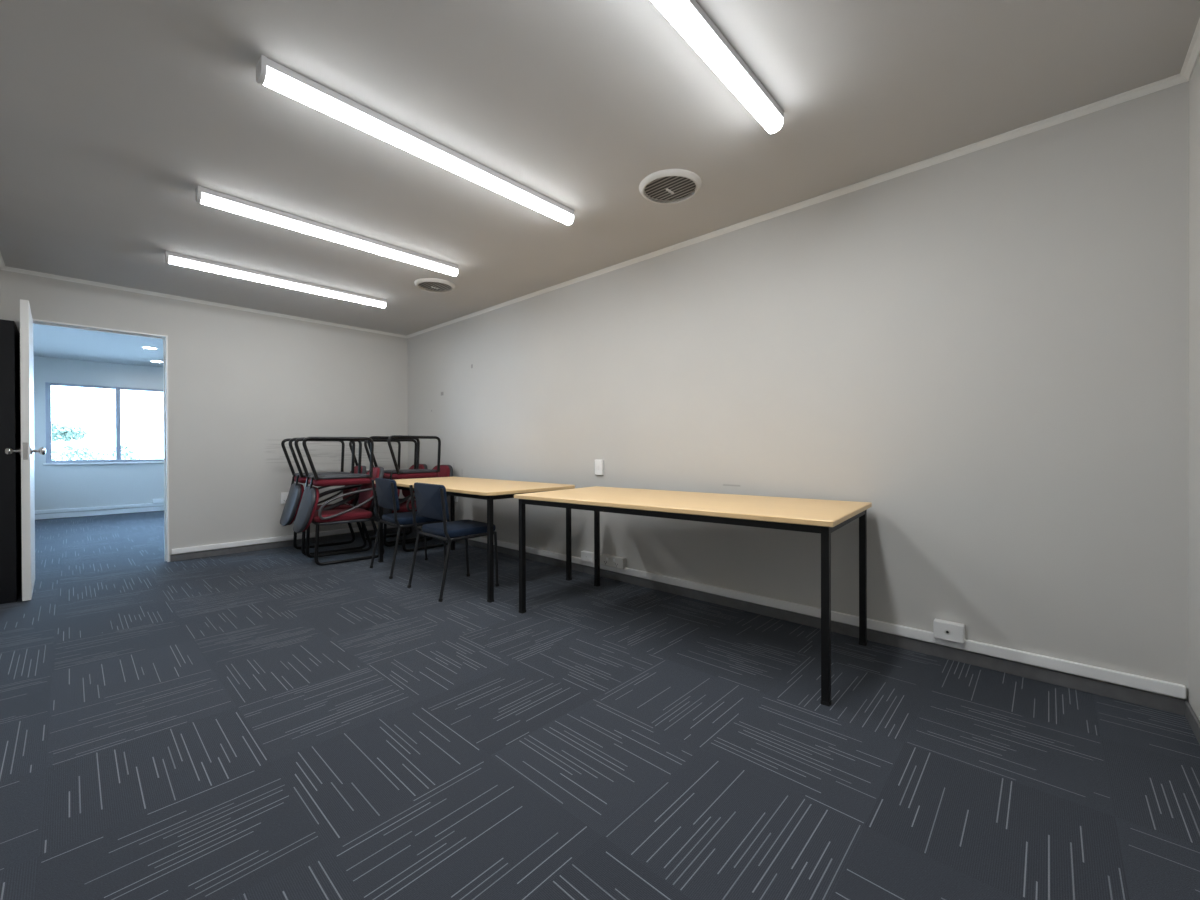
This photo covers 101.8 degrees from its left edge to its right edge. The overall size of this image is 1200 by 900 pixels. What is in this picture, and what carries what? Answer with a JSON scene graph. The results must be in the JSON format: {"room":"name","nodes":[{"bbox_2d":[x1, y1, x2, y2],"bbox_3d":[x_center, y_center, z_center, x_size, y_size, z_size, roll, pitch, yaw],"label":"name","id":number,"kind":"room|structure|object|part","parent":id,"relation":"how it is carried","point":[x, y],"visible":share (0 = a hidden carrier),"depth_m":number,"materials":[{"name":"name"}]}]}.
{"room":"meeting room","nodes":[
{"label":"meeting room","id":0,"kind":"room"},
{"bbox_2d":[0,287,0,318],"bbox_3d":[-2.253,-0.189,1.530,6.368,2.420,0.100,0,0,43],"label":"wall","id":1,"kind":"structure","parent":0,"point":[0,287],"depth_m":3.71,"materials":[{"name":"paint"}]},
{"bbox_2d":[0,252,4,269],"bbox_3d":[-2.251,-1.386,1.606,6.268,0.027,0.026,0,0,43],"label":"trim","id":2,"kind":"structure","parent":1,"relation":"attached to","point":[2,265],"depth_m":3.63,"materials":[{"name":"paint"}]},
{"bbox_2d":[33,356,163,514],"bbox_3d":[-7.168,-0.185,8.432,0.150,2.390,6.200,0,0,43],"label":"wall","id":3,"kind":"structure","parent":0,"point":[83,485],"depth_m":7.54,"materials":[{"name":"paint"}]},
{"bbox_2d":[35,506,163,519],"bbox_3d":[-7.105,0.975,8.382,0.012,0.070,6.200,0,0,43],"label":"baseboard","id":4,"kind":"structure","parent":3,"relation":"attached to","point":[161,508],"depth_m":7.59,"materials":[{"name":"white plastic"}]},
{"bbox_2d":[35,503,163,513],"bbox_3d":[-7.101,0.900,8.378,0.022,0.050,6.200,0,0,43],"label":"trim","id":5,"kind":"structure","parent":3,"relation":"attached to","point":[146,504],"depth_m":7.58,"materials":[{"name":"white plastic"}]},
{"bbox_2d":[43,382,163,464],"bbox_3d":[-6.853,-0.400,8.724,0.160,1.225,4.100,0,0,43],"label":"window","id":6,"kind":"structure","parent":3,"relation":"in","point":[118,460],"depth_m":7.62,"materials":[{"name":"metal"}]},
{"bbox_3d":[-6.802,0.200,8.681,0.028,0.025,4.100,0,0,43],"label":"sill","id":7,"kind":"part","parent":6,"relation":"part of","materials":[{"name":"white paint"}]},
{"bbox_2d":[153,498,163,503],"bbox_3d":[-7.326,0.843,8.096,0.028,0.076,0.124,0,0,43],"label":"outlet","id":8,"kind":"object","parent":3,"relation":"attached to","point":[161,500],"visible":0.56,"depth_m":8.09,"materials":[{"name":"white plastic"}]},
{"bbox_2d":[0,270,407,561],"bbox_3d":[-3.454,-0.199,5.018,0.120,2.420,6.200,0,0,43],"label":"wall","id":9,"kind":"structure","parent":0,"point":[241,384],"depth_m":4.85,"materials":[{"name":"paint"}]},
{"bbox_2d":[5,299,45,600],"bbox_3d":[-4.155,0.003,3.545,0.816,2.017,0.180,0,0,42],"label":"door","id":10,"kind":"structure","parent":9,"relation":"in","point":[26,450],"depth_m":3.28,"materials":[{"name":"white paint"}]},
{"bbox_3d":[-3.927,0.008,3.265,0.054,0.054,0.070,0,0,42],"label":"knob","id":11,"kind":"part","parent":10,"relation":"part of","materials":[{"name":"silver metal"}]},
{"bbox_3d":[-3.853,0.007,3.272,0.002,0.115,0.022,0,0,42],"label":"latch plate","id":12,"kind":"part","parent":10,"relation":"part of","materials":[{"name":"silver metal"}]},
{"bbox_3d":[-3.853,0.007,3.347,0.054,0.054,0.070,0,0,42],"label":"knob","id":13,"kind":"part","parent":10,"relation":"part of","materials":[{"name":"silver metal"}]},
{"bbox_2d":[33,319,168,561],"bbox_3d":[-4.243,-0.007,4.159,0.144,2.049,0.839,0,0,43],"label":"trim","id":14,"kind":"structure","parent":9,"relation":"attached to","point":[34,320],"depth_m":4.41,"materials":[{"name":"white paint"}]},
{"bbox_2d":[1,266,406,337],"bbox_3d":[-3.474,-1.395,4.888,0.026,0.027,3.205,0,0,43],"label":"trim","id":15,"kind":"structure","parent":9,"relation":"attached to","point":[5,268],"depth_m":4.48,"materials":[{"name":"paint"}]},
{"bbox_2d":[172,523,393,553],"bbox_3d":[-3.138,0.919,5.257,0.022,0.048,2.232,0,0,43],"label":"trim","id":16,"kind":"structure","parent":9,"relation":"attached to","point":[340,531],"depth_m":4.90,"materials":[{"name":"white plastic"}]},
{"bbox_2d":[281,492,288,503],"bbox_3d":[-3.290,0.500,5.095,0.018,0.116,0.072,0,0,43],"label":"wall plate","id":17,"kind":"object","parent":9,"relation":"attached to","point":[284,495],"visible":0.92,"depth_m":5.08,"materials":[{"name":"white plastic"}]},
{"bbox_2d":[170,527,407,561],"bbox_3d":[-3.148,0.980,5.255,0.010,0.058,2.230,0,0,43],"label":"baseboard","id":18,"kind":"structure","parent":9,"relation":"attached to","point":[186,556],"depth_m":4.94,"materials":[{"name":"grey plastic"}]},
{"bbox_2d":[0,510,1199,899],"bbox_3d":[-2.950,1.061,4.563,11.498,0.100,6.200,0,0,43],"label":"floor","id":19,"kind":"structure","parent":0,"point":[274,723],"depth_m":1.65,"materials":[{"name":"carpet"}]},
{"bbox_2d":[0,319,21,603],"bbox_3d":[-4.224,0.077,3.489,0.735,1.885,0.094,0,0,43],"label":"panel","id":20,"kind":"object","parent":19,"relation":"on","point":[10,407],"visible":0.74,"depth_m":3.26,"materials":[{"name":"black wood"}]},
{"bbox_2d":[293,465,366,555],"bbox_3d":[-2.729,0.587,4.965,0.612,0.843,0.487,0,0,-41],"label":"chair","id":21,"kind":"object","parent":19,"relation":"on","point":[363,468],"visible":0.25,"depth_m":4.95,"materials":[{"name":"red fabric"}]},
{"bbox_2d":[280,438,354,525],"bbox_3d":[-2.845,0.303,4.904,0.612,0.843,0.436,0,0,-41],"label":"chair","id":22,"kind":"object","parent":21,"relation":"on","point":[295,494],"visible":0.71,"depth_m":4.69,"materials":[{"name":"black metal"}]},
{"bbox_3d":[-2.997,0.527,4.770,0.131,0.388,0.416,0,0,-41],"label":"backrest","id":23,"kind":"part","parent":22,"relation":"part of","materials":[{"name":"grey plastic"}]},
{"bbox_3d":[-2.801,0.292,4.943,0.480,0.074,0.436,0,0,-41],"label":"seat","id":24,"kind":"part","parent":22,"relation":"part of","materials":[{"name":"red fabric"}]},
{"bbox_3d":[-2.966,0.071,5.064,0.579,0.379,0.028,0,0,-41],"label":"sled leg","id":25,"kind":"part","parent":22,"relation":"part of","materials":[{"name":"black metal"}]},
{"bbox_3d":[-2.701,0.071,4.764,0.579,0.379,0.028,0,0,-41],"label":"sled leg","id":26,"kind":"part","parent":22,"relation":"part of","materials":[{"name":"black metal"}]},
{"bbox_3d":[-2.873,0.819,5.105,0.579,0.379,0.028,0,0,-41],"label":"sled leg","id":27,"kind":"part","parent":21,"relation":"part of","materials":[{"name":"black metal"}]},
{"bbox_3d":[-2.903,0.476,5.121,0.504,0.258,0.023,0,0,-41],"label":"arm","id":28,"kind":"part","parent":21,"relation":"part of","materials":[{"name":"black metal"}]},
{"bbox_3d":[-2.608,0.819,4.805,0.579,0.379,0.028,0,0,-41],"label":"sled leg","id":29,"kind":"part","parent":21,"relation":"part of","materials":[{"name":"black metal"}]},
{"bbox_3d":[-2.772,0.598,4.927,0.480,0.074,0.436,0,0,-41],"label":"seat","id":30,"kind":"part","parent":21,"relation":"part of","materials":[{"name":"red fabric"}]},
{"bbox_3d":[-2.596,0.477,4.773,0.504,0.258,0.023,0,0,-41],"label":"arm","id":31,"kind":"part","parent":21,"relation":"part of","materials":[{"name":"grey metal"}]},
{"bbox_3d":[-2.576,0.363,5.099,0.131,0.388,0.416,0,0,-41],"label":"backrest","id":32,"kind":"part","parent":21,"relation":"part of","materials":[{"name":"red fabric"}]},
{"bbox_2d":[306,467,383,565],"bbox_3d":[-2.371,0.588,4.573,0.612,0.843,0.487,0,0,-40],"label":"chair","id":33,"kind":"object","parent":19,"relation":"on","point":[326,516],"visible":0.84,"depth_m":4.49,"materials":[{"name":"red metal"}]},
{"bbox_2d":[293,437,373,532],"bbox_3d":[-2.476,0.303,4.519,0.612,0.843,0.436,0,0,-40],"label":"chair","id":34,"kind":"object","parent":33,"relation":"on","point":[310,498],"visible":1,"depth_m":4.35,"materials":[{"name":"black metal"}]},
{"bbox_3d":[-2.630,0.528,4.387,0.131,0.388,0.416,0,0,-40],"label":"backrest","id":35,"kind":"part","parent":34,"relation":"part of","materials":[{"name":"grey plastic"}]},
{"bbox_3d":[-2.593,0.071,4.681,0.579,0.379,0.028,0,0,-40],"label":"sled leg","id":36,"kind":"part","parent":34,"relation":"part of","materials":[{"name":"black metal"}]},
{"bbox_3d":[-2.334,0.071,4.377,0.579,0.379,0.028,0,0,-40],"label":"sled leg","id":37,"kind":"part","parent":34,"relation":"part of","materials":[{"name":"black metal"}]},
{"bbox_3d":[-2.432,0.292,4.556,0.480,0.074,0.436,0,0,-40],"label":"seat","id":38,"kind":"part","parent":34,"relation":"part of","materials":[{"name":"red fabric"}]},
{"bbox_3d":[-2.512,0.819,4.715,0.579,0.379,0.028,0,0,-40],"label":"sled leg","id":39,"kind":"part","parent":33,"relation":"part of","materials":[{"name":"black metal"}]},
{"bbox_3d":[-2.542,0.477,4.731,0.504,0.258,0.023,0,0,-40],"label":"arm","id":40,"kind":"part","parent":33,"relation":"part of","materials":[{"name":"grey plastic"}]},
{"bbox_3d":[-2.415,0.599,4.535,0.480,0.074,0.436,0,0,-40],"label":"seat","id":41,"kind":"part","parent":33,"relation":"part of","materials":[{"name":"red fabric"}]},
{"bbox_3d":[-2.242,0.477,4.378,0.504,0.258,0.023,0,0,-40],"label":"arm","id":42,"kind":"part","parent":33,"relation":"part of","materials":[{"name":"grey plastic"}]},
{"bbox_3d":[-2.253,0.820,4.410,0.579,0.379,0.028,0,0,-40],"label":"sled leg","id":43,"kind":"part","parent":33,"relation":"part of","materials":[{"name":"black metal"}]},
{"bbox_3d":[-2.216,0.363,4.704,0.131,0.388,0.416,0,0,-40],"label":"backrest","id":44,"kind":"part","parent":33,"relation":"part of","materials":[{"name":"red fabric"}]},
{"bbox_2d":[362,464,427,544],"bbox_3d":[-2.281,0.584,5.482,0.487,0.843,0.612,0,0,43],"label":"chair","id":45,"kind":"object","parent":19,"relation":"on","point":[406,493],"visible":0.19,"depth_m":5.57,"materials":[{"name":"fabric"}]},
{"bbox_2d":[349,439,416,510],"bbox_3d":[-2.407,0.299,5.396,0.436,0.843,0.612,0,0,43],"label":"chair","id":46,"kind":"object","parent":45,"relation":"on","point":[374,440],"visible":0.17,"depth_m":5.39,"materials":[{"name":"black metal"}]},
{"bbox_3d":[-2.544,0.068,5.542,0.028,0.379,0.579,0,0,43],"label":"sled leg","id":47,"kind":"part","parent":46,"relation":"part of","materials":[{"name":"black metal"}]},
{"bbox_3d":[-2.250,0.068,5.272,0.028,0.379,0.579,0,0,43],"label":"sled leg","id":48,"kind":"part","parent":46,"relation":"part of","materials":[{"name":"black metal"}]},
{"bbox_3d":[-2.439,0.816,5.606,0.028,0.379,0.579,0,0,43],"label":"sled leg","id":49,"kind":"part","parent":45,"relation":"part of","materials":[{"name":"black metal"}]},
{"bbox_3d":[-2.144,0.816,5.335,0.028,0.379,0.579,0,0,43],"label":"sled leg","id":50,"kind":"part","parent":45,"relation":"part of","materials":[{"name":"black metal"}]},
{"bbox_3d":[-2.143,0.359,5.631,0.416,0.388,0.131,0,0,43],"label":"backrest","id":51,"kind":"part","parent":45,"relation":"part of","materials":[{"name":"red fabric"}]},
{"bbox_2d":[370,478,447,578],"bbox_3d":[-1.627,0.623,4.157,0.496,0.774,0.494,0,0,-42],"label":"chair","id":52,"kind":"object","parent":19,"relation":"on","point":[386,489],"visible":0.76,"depth_m":4.01,"materials":[{"name":"fabric"}]},
{"bbox_3d":[-1.927,0.802,4.196,0.097,0.399,0.021,0,0,-38],"label":"leg","id":53,"kind":"part","parent":52,"relation":"part of","materials":[{"name":"metal"}]},
{"bbox_3d":[-1.762,0.361,4.033,0.061,0.248,0.428,0,0,-42],"label":"backrest","id":54,"kind":"part","parent":52,"relation":"part of","materials":[{"name":"blue fabric"}]},
{"bbox_3d":[-1.615,0.802,3.855,0.021,0.399,0.097,0,0,43],"label":"leg","id":55,"kind":"part","parent":52,"relation":"part of","materials":[{"name":"metal"}]},
{"bbox_3d":[-1.605,0.610,4.177,0.408,0.022,0.474,0,0,-42],"label":"seat frame","id":56,"kind":"part","parent":52,"relation":"part of","materials":[{"name":"metal"}]},
{"bbox_3d":[-1.600,0.571,4.182,0.410,0.064,0.430,0,0,-42],"label":"seat","id":57,"kind":"part","parent":52,"relation":"part of","materials":[{"name":"blue fabric"}]},
{"bbox_3d":[-1.598,0.799,4.460,0.039,0.396,0.023,0,0,-42],"label":"leg","id":58,"kind":"part","parent":52,"relation":"part of","materials":[{"name":"metal"}]},
{"bbox_3d":[-1.322,0.800,4.159,0.039,0.396,0.023,0,0,-42],"label":"leg","id":59,"kind":"part","parent":52,"relation":"part of","materials":[{"name":"metal"}]},
{"bbox_2d":[383,465,452,551],"bbox_3d":[-1.884,0.584,5.131,0.487,0.843,0.612,0,0,41],"label":"chair","id":60,"kind":"object","parent":19,"relation":"on","point":[445,470],"visible":0.32,"depth_m":5.04,"materials":[{"name":"fabric"}]},
{"bbox_2d":[367,435,440,521],"bbox_3d":[-2.019,0.278,5.011,0.436,0.843,0.612,0,0,39],"label":"chair","id":61,"kind":"object","parent":60,"relation":"on","point":[403,473],"visible":0.47,"depth_m":4.91,"materials":[{"name":"black metal"}]},
{"bbox_3d":[-2.166,0.046,5.148,0.028,0.379,0.579,0,0,39],"label":"sled leg","id":62,"kind":"part","parent":61,"relation":"part of","materials":[{"name":"black metal"}]},
{"bbox_3d":[-1.983,0.267,5.057,0.436,0.074,0.480,0,0,39],"label":"seat","id":63,"kind":"part","parent":61,"relation":"part of","materials":[{"name":"red fabric"}]},
{"bbox_3d":[-1.853,0.046,4.899,0.028,0.379,0.579,0,0,39],"label":"sled leg","id":64,"kind":"part","parent":61,"relation":"part of","materials":[{"name":"black metal"}]},
{"bbox_3d":[-1.922,0.595,5.087,0.436,0.074,0.480,0,0,41],"label":"seat","id":65,"kind":"part","parent":60,"relation":"part of","materials":[{"name":"red fabric"}]},
{"bbox_3d":[-2.046,0.816,5.249,0.028,0.379,0.579,0,0,41],"label":"sled leg","id":66,"kind":"part","parent":60,"relation":"part of","materials":[{"name":"black metal"}]},
{"bbox_3d":[-1.726,0.473,4.958,0.023,0.258,0.504,0,0,41],"label":"arm","id":67,"kind":"part","parent":60,"relation":"part of","materials":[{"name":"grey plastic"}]},
{"bbox_3d":[-1.743,0.816,4.989,0.028,0.379,0.579,0,0,41],"label":"sled leg","id":68,"kind":"part","parent":60,"relation":"part of","materials":[{"name":"black metal"}]},
{"bbox_3d":[-1.752,0.359,5.285,0.416,0.388,0.131,0,0,41],"label":"backrest","id":69,"kind":"part","parent":60,"relation":"part of","materials":[{"name":"red fabric"}]},
{"bbox_2d":[407,482,498,601],"bbox_3d":[-1.071,0.624,3.584,0.494,0.774,0.496,0,0,44],"label":"chair","id":70,"kind":"object","parent":19,"relation":"on","point":[431,499],"visible":0.95,"depth_m":3.46,"materials":[{"name":"fabric"}]},
{"bbox_3d":[-1.372,0.802,3.605,0.097,0.399,0.021,0,0,-41],"label":"leg","id":71,"kind":"part","parent":70,"relation":"part of","materials":[{"name":"metal"}]},
{"bbox_3d":[-1.198,0.362,3.453,0.428,0.248,0.061,0,0,44],"label":"backrest","id":72,"kind":"part","parent":70,"relation":"part of","materials":[{"name":"blue fabric"}]},
{"bbox_3d":[-1.040,0.802,3.284,0.021,0.399,0.097,0,0,40],"label":"leg","id":73,"kind":"part","parent":70,"relation":"part of","materials":[{"name":"metal"}]},
{"bbox_3d":[-1.050,0.611,3.606,0.474,0.022,0.408,0,0,44],"label":"seat frame","id":74,"kind":"part","parent":70,"relation":"part of","materials":[{"name":"metal"}]},
{"bbox_3d":[-1.045,0.572,3.611,0.430,0.064,0.410,0,0,44],"label":"seat","id":75,"kind":"part","parent":70,"relation":"part of","materials":[{"name":"blue fabric"}]},
{"bbox_3d":[-1.060,0.800,3.889,0.023,0.396,0.039,0,0,44],"label":"leg","id":76,"kind":"part","parent":70,"relation":"part of","materials":[{"name":"metal"}]},
{"bbox_3d":[-0.767,0.800,3.605,0.023,0.396,0.039,0,0,44],"label":"leg","id":77,"kind":"part","parent":70,"relation":"part of","materials":[{"name":"metal"}]},
{"bbox_2d":[374,477,574,602],"bbox_3d":[-1.108,0.640,4.083,1.800,0.733,0.830,0,0,43],"label":"table","id":78,"kind":"object","parent":19,"relation":"on","point":[489,490],"visible":0.84,"depth_m":3.75,"materials":[{"name":"brown wood"}]},
{"bbox_3d":[-1.974,0.651,4.390,0.031,0.703,0.031,0,0,43],"label":"leg","id":79,"kind":"part","parent":78,"relation":"part of","materials":[{"name":"black metal"}]},
{"bbox_3d":[-1.486,0.647,4.920,0.031,0.703,0.031,0,0,43],"label":"leg","id":80,"kind":"part","parent":78,"relation":"part of","materials":[{"name":"black metal"}]},
{"bbox_3d":[-1.109,0.314,4.082,1.717,0.032,0.747,0,0,43],"label":"frame","id":81,"kind":"part","parent":78,"relation":"part of","materials":[{"name":"black metal"}]},
{"bbox_3d":[-0.729,0.651,3.246,0.031,0.703,0.031,0,0,43],"label":"leg","id":82,"kind":"part","parent":78,"relation":"part of","materials":[{"name":"black metal"}]},
{"bbox_3d":[-0.242,0.648,3.776,0.031,0.703,0.031,0,0,43],"label":"leg","id":83,"kind":"part","parent":78,"relation":"part of","materials":[{"name":"black metal"}]},
{"bbox_2d":[514,486,871,706],"bbox_3d":[0.438,0.640,2.776,1.832,0.733,0.815,0,0,38],"label":"table","id":84,"kind":"object","parent":19,"relation":"on","point":[824,517],"visible":1,"depth_m":2.47,"materials":[{"name":"brown wood"}]},
{"bbox_3d":[-0.483,0.651,3.030,0.031,0.703,0.031,0,0,38],"label":"leg","id":85,"kind":"part","parent":84,"relation":"part of","materials":[{"name":"black metal"}]},
{"bbox_3d":[-0.022,0.648,3.613,0.031,0.703,0.031,0,0,38],"label":"leg","id":86,"kind":"part","parent":84,"relation":"part of","materials":[{"name":"black metal"}]},
{"bbox_3d":[0.437,0.314,2.775,1.787,0.032,0.770,0,0,38],"label":"frame","id":87,"kind":"part","parent":84,"relation":"part of","materials":[{"name":"black metal"}]},
{"bbox_3d":[0.898,0.651,1.939,0.031,0.703,0.031,0,0,38],"label":"leg","id":88,"kind":"part","parent":84,"relation":"part of","materials":[{"name":"black metal"}]},
{"bbox_3d":[1.359,0.647,2.522,0.031,0.703,0.031,0,0,38],"label":"leg","id":89,"kind":"part","parent":84,"relation":"part of","materials":[{"name":"black metal"}]},
{"bbox_2d":[0,0,1199,367],"bbox_3d":[-2.958,-1.444,4.553,11.498,0.130,6.400,0,0,43],"label":"ceiling","id":90,"kind":"structure","parent":0,"point":[114,113],"depth_m":2.09,"materials":[{"name":"paint"}]},
{"bbox_2d":[141,346,158,348],"bbox_3d":[-6.053,-1.372,6.563,0.176,0.008,0.176,0,0,43],"label":"recessed light","id":91,"kind":"object","parent":90,"relation":"in","point":[146,347],"visible":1,"depth_m":6.53,"materials":[{"name":"white plastic"}]},
{"bbox_2d":[165,251,385,307],"bbox_3d":[-2.554,-1.371,4.031,0.076,0.075,1.554,0,0,43],"label":"ceiling light","id":92,"kind":"object","parent":90,"relation":"attached to","point":[170,257],"visible":1,"depth_m":3.89,"materials":[{"name":"plastic"}]},
{"bbox_2d":[195,185,457,275],"bbox_3d":[-1.634,-1.370,3.185,0.076,0.075,1.554,0,0,43],"label":"ceiling light","id":93,"kind":"object","parent":90,"relation":"attached to","point":[209,197],"visible":1,"depth_m":3.01,"materials":[{"name":"plastic"}]},
{"bbox_2d":[256,54,573,224],"bbox_3d":[-0.703,-1.370,2.329,0.076,0.075,1.554,0,0,43],"label":"ceiling light","id":94,"kind":"object","parent":90,"relation":"attached to","point":[269,73],"visible":1,"depth_m":2.10,"materials":[{"name":"plastic"}]},
{"bbox_2d":[414,278,454,292],"bbox_3d":[-1.409,-1.397,4.169,0.332,0.030,0.332,0,0,43],"label":"ceiling vent","id":95,"kind":"object","parent":90,"relation":"in","point":[435,285],"visible":1,"depth_m":4.15,"materials":[{"name":"plastic"}]},
{"bbox_2d":[639,169,701,204],"bbox_3d":[0.375,-1.397,2.615,0.332,0.030,0.332,0,0,43],"label":"ceiling vent","id":96,"kind":"object","parent":90,"relation":"in","point":[667,186],"visible":1,"depth_m":2.59,"materials":[{"name":"plastic"}]},
{"bbox_2d":[651,0,783,132],"bbox_3d":[0.214,-1.370,1.486,0.076,0.075,1.554,0,0,43],"label":"ceiling light","id":97,"kind":"object","parent":90,"relation":"attached to","point":[691,21],"visible":1,"depth_m":1.68,"materials":[{"name":"plastic"}]},
{"bbox_2d":[407,81,1188,699],"bbox_3d":[-0.017,-0.206,3.964,6.368,2.420,0.100,0,0,43],"label":"wall","id":98,"kind":"structure","parent":0,"point":[986,350],"depth_m":2.44,"materials":[{"name":"paint"}]},
{"bbox_2d":[581,551,593,562],"bbox_3d":[-0.097,0.862,3.949,0.130,0.076,0.042,0,0,43],"label":"outlet","id":99,"kind":"object","parent":98,"relation":"attached to","point":[587,556],"visible":0.91,"depth_m":3.93,"materials":[{"name":"white plastic"}]},
{"bbox_2d":[595,459,603,474],"bbox_3d":[-0.008,0.137,3.873,0.080,0.122,0.027,0,0,43],"label":"light switch","id":100,"kind":"object","parent":98,"relation":"attached to","point":[599,464],"visible":1,"depth_m":3.86,"materials":[{"name":"white plastic"}]},
{"bbox_2d":[600,553,625,568],"bbox_3d":[0.113,0.852,3.753,0.254,0.091,0.046,0,0,43],"label":"power socket","id":101,"kind":"object","parent":98,"relation":"attached to","point":[605,559],"visible":1,"depth_m":3.73,"materials":[{"name":"white plastic"}]},
{"bbox_2d":[406,74,1187,337],"bbox_3d":[-0.100,-1.403,3.946,6.268,0.027,0.026,0,0,43],"label":"trim","id":102,"kind":"structure","parent":98,"relation":"attached to","point":[1177,79],"depth_m":2.48,"materials":[{"name":"paint"}]},
{"bbox_2d":[408,527,1188,715],"bbox_3d":[-0.087,0.975,3.962,6.268,0.058,0.010,0,0,43],"label":"baseboard","id":103,"kind":"structure","parent":98,"relation":"attached to","point":[1123,693],"depth_m":2.42,"materials":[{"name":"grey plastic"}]},
{"bbox_2d":[417,526,1185,698],"bbox_3d":[-0.086,0.914,3.953,6.238,0.048,0.022,0,0,43],"label":"trim","id":104,"kind":"structure","parent":98,"relation":"attached to","point":[1117,677],"depth_m":2.40,"materials":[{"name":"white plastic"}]},
{"bbox_2d":[933,619,964,643],"bbox_3d":[1.664,0.863,2.327,0.118,0.083,0.048,0,0,43],"label":"outlet","id":105,"kind":"object","parent":98,"relation":"attached to","point":[942,629],"visible":1,"depth_m":2.31,"materials":[{"name":"white plastic"}]},
{"bbox_2d":[1188,54,1199,720],"bbox_3d":[1.173,-0.197,0.626,0.100,2.420,3.205,0,0,43],"label":"wall","id":106,"kind":"structure","parent":0,"point":[1194,82],"depth_m":1.77,"materials":[{"name":"paint"}]},
{"bbox_2d":[1180,18,1199,80],"bbox_3d":[1.122,-1.393,0.664,0.026,0.027,3.205,0,0,43],"label":"trim","id":107,"kind":"structure","parent":106,"relation":"attached to","point":[1193,52],"depth_m":1.73,"materials":[{"name":"paint"}]},
{"bbox_2d":[1185,701,1199,743],"bbox_3d":[1.133,0.984,0.665,0.010,0.058,3.195,0,0,43],"label":"baseboard","id":108,"kind":"structure","parent":106,"relation":"attached to","point":[1190,715],"depth_m":1.75,"materials":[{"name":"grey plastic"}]},
{"label":"outside","id":109,"kind":"structure","parent":0,"visible":0},
{"bbox_3d":[-9.752,1.551,12.855,100.000,0.100,80.000,0,0,43],"label":"ground","id":110,"kind":"structure","parent":109,"visible":0},
{"bbox_2d":[51,421,88,442],"bbox_3d":[-14.534,0.351,12.820,1.076,2.341,1.554,0,0,43],"label":"tree","id":111,"kind":"object","parent":110,"relation":"on","point":[65,433],"visible":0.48,"depth_m":12.97,"materials":[{"name":"green plant"}]},
{"bbox_2d":[52,441,96,459],"bbox_3d":[-13.769,0.646,12.412,1.168,1.750,1.186,0,0,-6],"label":"shrub","id":112,"kind":"object","parent":110,"relation":"on","point":[70,455],"visible":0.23,"depth_m":12.56,"materials":[{"name":"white plant"}]},
{"bbox_2d":[83,442,140,459],"bbox_3d":[-14.381,0.635,14.311,1.130,1.761,1.358,0,0,43],"label":"shrub","id":113,"kind":"object","parent":110,"relation":"on","point":[125,454],"visible":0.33,"depth_m":14.50,"materials":[{"name":"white plant"}]}
]}

